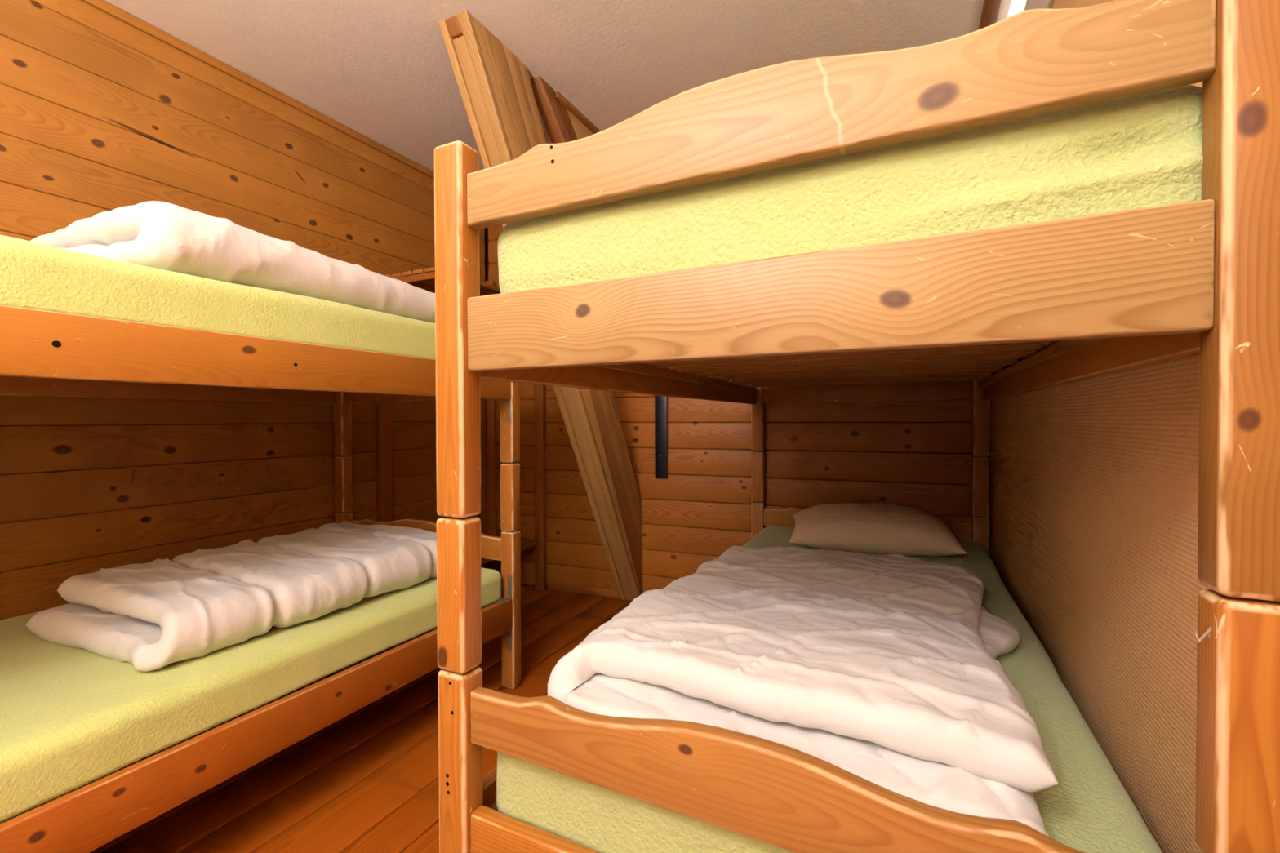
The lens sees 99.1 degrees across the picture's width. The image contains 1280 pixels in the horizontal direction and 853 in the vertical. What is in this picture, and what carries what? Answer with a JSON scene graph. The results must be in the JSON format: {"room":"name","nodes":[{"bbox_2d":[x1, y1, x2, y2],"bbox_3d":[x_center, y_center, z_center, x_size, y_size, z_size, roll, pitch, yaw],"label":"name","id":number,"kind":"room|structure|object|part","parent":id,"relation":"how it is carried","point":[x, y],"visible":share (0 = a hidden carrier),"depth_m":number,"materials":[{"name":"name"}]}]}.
{"room":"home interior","nodes":[
{"label":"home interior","id":0,"kind":"room"},
{"bbox_2d":[0,0,487,620],"bbox_3d":[-1.891,-0.184,1.706,0.120,2.437,4.700,0,1,26],"label":"wall","id":1,"kind":"structure","parent":0,"point":[99,113],"depth_m":1.97,"materials":[{"name":"brown wood"}]},
{"bbox_2d":[81,0,434,178],"bbox_3d":[-1.894,-1.383,1.541,0.014,0.034,4.213,0,1,26],"label":"trim","id":2,"kind":"structure","parent":1,"relation":"attached to","point":[102,5],"depth_m":2.16,"materials":[{"name":"brown wood"}]},
{"bbox_2d":[13,583,631,852],"bbox_3d":[-0.611,1.075,1.095,2.925,0.120,4.700,0,1,26],"label":"floor","id":3,"kind":"structure","parent":0,"point":[366,781],"depth_m":1.54,"materials":[{"name":"brown wood"}]},
{"bbox_2d":[0,304,521,852],"bbox_3d":[-1.397,0.269,1.377,1.041,1.489,2.136,0,1,26],"label":"bunk bed","id":4,"kind":"object","parent":3,"relation":"on","point":[43,353],"visible":0.56,"depth_m":1.28,"materials":[{"name":"brown wood"}]},
{"bbox_3d":[-1.851,-0.150,1.594,0.025,0.117,2.035,0,1,26],"label":"rail","id":5,"kind":"part","parent":4,"relation":"part of","materials":[{"name":"brown wood"}]},
{"bbox_2d":[0,235,435,359],"bbox_3d":[-1.394,-0.265,1.362,0.973,0.144,2.030,0,1,26],"label":"mattress","id":6,"kind":"object","parent":4,"relation":"on","point":[33,275],"visible":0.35,"depth_m":1.16,"materials":[{"name":"green fabric"}]},
{"bbox_2d":[30,200,435,323],"bbox_3d":[-1.102,-0.420,1.679,0.709,0.187,1.085,0,1,26],"label":"duvet","id":7,"kind":"object","parent":6,"relation":"on","point":[162,235],"visible":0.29,"depth_m":1.27,"materials":[{"name":"white fabric"}]},
{"bbox_2d":[0,567,501,822],"bbox_3d":[-1.392,0.611,1.374,0.970,0.128,2.031,0,1,26],"label":"mattress","id":8,"kind":"object","parent":4,"relation":"on","point":[71,717],"visible":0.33,"depth_m":1.20,"materials":[{"name":"green fabric"}]},
{"bbox_2d":[25,520,436,671],"bbox_3d":[-1.145,0.472,1.774,0.781,0.166,1.052,0,1,26],"label":"duvet","id":9,"kind":"object","parent":8,"relation":"on","point":[157,614],"visible":0.95,"depth_m":1.45,"materials":[{"name":"white fabric"}]},
{"bbox_3d":[-0.945,-0.146,1.149,0.025,0.117,2.035,0,1,26],"label":"rail","id":10,"kind":"part","parent":4,"relation":"part of","materials":[{"name":"brown wood"}]},
{"bbox_3d":[-0.942,0.721,1.161,0.025,0.117,2.035,0,1,26],"label":"rail","id":11,"kind":"part","parent":4,"relation":"part of","materials":[{"name":"brown wood"}]},
{"bbox_3d":[-1.377,-0.177,2.523,0.062,0.626,0.050,0,1,26],"label":"post","id":12,"kind":"part","parent":4,"relation":"part of","materials":[{"name":"brown wood"}]},
{"bbox_3d":[-1.375,0.699,2.534,0.062,0.599,0.050,0,1,26],"label":"post","id":13,"kind":"part","parent":4,"relation":"part of","materials":[{"name":"brown wood"}]},
{"bbox_3d":[-0.939,-0.170,2.306,0.916,0.122,0.028,0,1,26],"label":"rail","id":14,"kind":"part","parent":4,"relation":"part of","materials":[{"name":"brown wood"}]},
{"bbox_3d":[-0.500,-0.174,2.092,0.062,0.626,0.050,0,1,26],"label":"post","id":15,"kind":"part","parent":4,"relation":"part of","materials":[{"name":"brown wood"}]},
{"bbox_3d":[-0.497,0.702,2.103,0.062,0.599,0.050,0,1,26],"label":"post","id":16,"kind":"part","parent":4,"relation":"part of","materials":[{"name":"brown wood"}]},
{"bbox_2d":[376,266,546,590],"bbox_3d":[-0.972,0.116,2.962,0.424,1.752,0.959,0,1,26],"label":"rack","id":17,"kind":"object","parent":3,"relation":"on","point":[424,279],"visible":0.27,"depth_m":2.89,"materials":[{"name":"brown wood"}]},
{"bbox_3d":[-1.110,-0.710,2.636,0.388,0.032,0.028,0,1,26],"label":"shelf rail","id":18,"kind":"part","parent":17,"relation":"part of","materials":[{"name":"brown wood"}]},
{"bbox_2d":[480,536,537,564],"bbox_3d":[-0.948,0.709,3.051,0.386,0.027,0.724,0,1,26],"label":"shelf","id":19,"kind":"object","parent":17,"relation":"attached to","point":[525,544],"depth_m":3.22,"materials":[{"name":"brown wood"}]},
{"bbox_2d":[438,9,642,600],"bbox_3d":[-0.344,-0.211,2.491,0.130,2.413,1.352,0,1,26],"label":"strut","id":20,"kind":"object","parent":3,"relation":"on","point":[495,86],"visible":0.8,"depth_m":2.52,"materials":[{"name":"brown wood"}]},
{"bbox_2d":[434,0,1279,852],"bbox_3d":[0.588,0.259,1.659,1.040,1.489,2.136,0,1,26],"label":"bunk bed","id":21,"kind":"object","parent":3,"relation":"on","point":[981,316],"visible":0.78,"depth_m":0.65,"materials":[{"name":"brown wood"}]},
{"bbox_3d":[-0.311,-0.160,0.933,0.062,0.626,0.050,0,1,26],"label":"post","id":22,"kind":"part","parent":21,"relation":"part of","materials":[{"name":"brown wood"}]},
{"bbox_3d":[-0.309,0.716,0.944,0.062,0.599,0.050,0,1,26],"label":"post","id":23,"kind":"part","parent":21,"relation":"part of","materials":[{"name":"brown wood"}]},
{"bbox_3d":[0.137,0.709,1.887,0.025,0.117,2.035,0,1,26],"label":"rail","id":24,"kind":"part","parent":21,"relation":"part of","materials":[{"name":"brown wood"}]},
{"bbox_3d":[0.131,0.715,0.730,0.916,0.122,0.028,0,1,26],"label":"rail","id":25,"kind":"part","parent":21,"relation":"part of","materials":[{"name":"brown wood"}]},
{"bbox_3d":[0.134,-0.159,1.876,0.025,0.117,2.035,0,1,26],"label":"rail","id":26,"kind":"part","parent":21,"relation":"part of","materials":[{"name":"brown wood"}]},
{"bbox_3d":[0.607,-0.187,2.805,0.062,0.626,0.050,0,1,26],"label":"post","id":27,"kind":"part","parent":21,"relation":"part of","materials":[{"name":"brown wood"}]},
{"bbox_3d":[0.610,0.689,2.816,0.062,0.599,0.050,0,1,26],"label":"post","id":28,"kind":"part","parent":21,"relation":"part of","materials":[{"name":"brown wood"}]},
{"bbox_2d":[496,524,1163,852],"bbox_3d":[0.617,0.587,1.662,0.967,0.158,2.075,0,1,26],"label":"mattress","id":29,"kind":"object","parent":21,"relation":"on","point":[1090,810],"visible":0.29,"depth_m":0.85,"materials":[{"name":"green fabric"}]},
{"bbox_2d":[547,546,1058,836],"bbox_3d":[0.462,0.451,1.349,0.845,0.156,1.318,0,1,26],"label":"duvet","id":30,"kind":"object","parent":29,"relation":"on","point":[884,670],"visible":0.92,"depth_m":0.92,"materials":[{"name":"white fabric"}]},
{"bbox_2d":[789,502,966,556],"bbox_3d":[0.956,0.421,2.269,0.630,0.187,0.367,0,1,18],"label":"pillow","id":31,"kind":"object","parent":29,"relation":"on","point":[872,528],"visible":0.97,"depth_m":2.14,"materials":[{"name":"beige fabric"}]},
{"bbox_3d":[0.128,-0.153,0.719,0.916,0.122,0.028,0,1,26],"label":"rail","id":32,"kind":"part","parent":21,"relation":"part of","materials":[{"name":"brown wood"}]},
{"bbox_2d":[497,84,1203,293],"bbox_3d":[0.604,-0.290,1.637,0.954,0.176,2.049,0,1,26],"label":"mattress","id":33,"kind":"object","parent":21,"relation":"on","point":[1143,150],"visible":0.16,"depth_m":0.65,"materials":[{"name":"green fabric"}]},
{"bbox_3d":[1.046,-0.180,2.587,0.916,0.122,0.028,0,1,26],"label":"rail","id":34,"kind":"part","parent":21,"relation":"part of","materials":[{"name":"brown wood"}]},
{"bbox_3d":[1.488,0.692,2.385,0.062,0.599,0.050,0,1,26],"label":"post","id":35,"kind":"part","parent":21,"relation":"part of","materials":[{"name":"brown wood"}]},
{"bbox_3d":[1.485,-0.184,2.374,0.062,0.626,0.050,0,1,26],"label":"post","id":36,"kind":"part","parent":21,"relation":"part of","materials":[{"name":"brown wood"}]},
{"bbox_3d":[1.040,-0.156,1.431,0.025,0.117,2.035,0,1,26],"label":"rail","id":37,"kind":"part","parent":21,"relation":"part of","materials":[{"name":"brown wood"}]},
{"bbox_3d":[0.567,-0.157,0.502,0.062,0.626,0.050,0,1,26],"label":"post","id":38,"kind":"part","parent":21,"relation":"part of","materials":[{"name":"brown wood"}]},
{"bbox_2d":[104,0,1011,172],"bbox_3d":[-0.618,-1.448,1.062,2.925,0.100,4.700,0,1,26],"label":"ceiling","id":39,"kind":"structure","parent":0,"point":[382,70],"depth_m":1.99,"materials":[{"name":"beige paint"}]},
{"bbox_2d":[529,75,600,143],"bbox_3d":[-0.219,-0.945,2.642,0.073,0.949,0.951,0,1,26],"label":"brace","id":40,"kind":"object","parent":39,"relation":"attached to","point":[563,122],"visible":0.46,"depth_m":2.34,"materials":[{"name":"brown wood"}]},
{"bbox_3d":[-0.174,-1.064,2.724,0.025,0.713,0.760,0,1,26],"label":"brace panel","id":41,"kind":"part","parent":40,"relation":"part of","materials":[{"name":"brown wood"}]},
{"bbox_2d":[486,224,989,592],"bbox_3d":[0.322,-0.207,3.013,2.905,2.437,0.120,0,1,22],"label":"wall","id":42,"kind":"structure","parent":0,"point":[918,455],"depth_m":2.91,"materials":[{"name":"brown wood"}]},
{"bbox_2d":[484,280,496,570],"bbox_3d":[-0.938,0.035,3.434,0.058,1.900,0.022,0,1,22],"label":"trim","id":43,"kind":"structure","parent":42,"relation":"attached to","point":[490,403],"depth_m":3.43,"materials":[{"name":"brown wood"}]},
{"bbox_2d":[547,581,643,598],"bbox_3d":[0.029,0.963,3.075,1.260,0.048,0.018,0,1,22],"label":"baseboard","id":44,"kind":"structure","parent":42,"relation":"attached to","point":[578,588],"depth_m":3.21,"materials":[{"name":"brown wood"}]},
{"bbox_2d":[654,395,667,478],"bbox_3d":[0.118,-0.022,3.026,0.073,0.620,0.015,0,1,22],"label":"wall strip","id":45,"kind":"object","parent":42,"relation":"attached to","point":[660,402],"visible":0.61,"depth_m":3.02,"materials":[{"name":"black paint"}]},
{"bbox_2d":[978,0,1001,29],"bbox_3d":[1.134,-1.402,1.740,0.050,0.020,1.560,0,1,26],"label":"trim","id":46,"kind":"structure","parent":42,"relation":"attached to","point":[990,10],"depth_m":1.84,"materials":[{"name":"brown wood"}]},
{"bbox_2d":[989,0,1211,852],"bbox_3d":[0.662,-0.175,0.452,0.120,2.437,4.700,0,1,26],"label":"wall","id":47,"kind":"structure","parent":0,"point":[1094,482],"depth_m":0.97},
{"bbox_2d":[1007,0,1028,17],"bbox_3d":[1.163,-1.356,1.638,0.032,0.101,1.320,0,1,26],"label":"window","id":48,"kind":"structure","parent":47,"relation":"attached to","point":[1016,6],"depth_m":1.72,"materials":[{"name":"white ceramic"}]},
{"bbox_2d":[1026,0,1053,9],"bbox_3d":[0.966,-1.184,1.213,0.012,0.185,2.660,0,1,26],"label":"trim","id":49,"kind":"structure","parent":47,"relation":"attached to","point":[1032,4],"depth_m":1.50,"materials":[{"name":"beige paint"}]}
]}

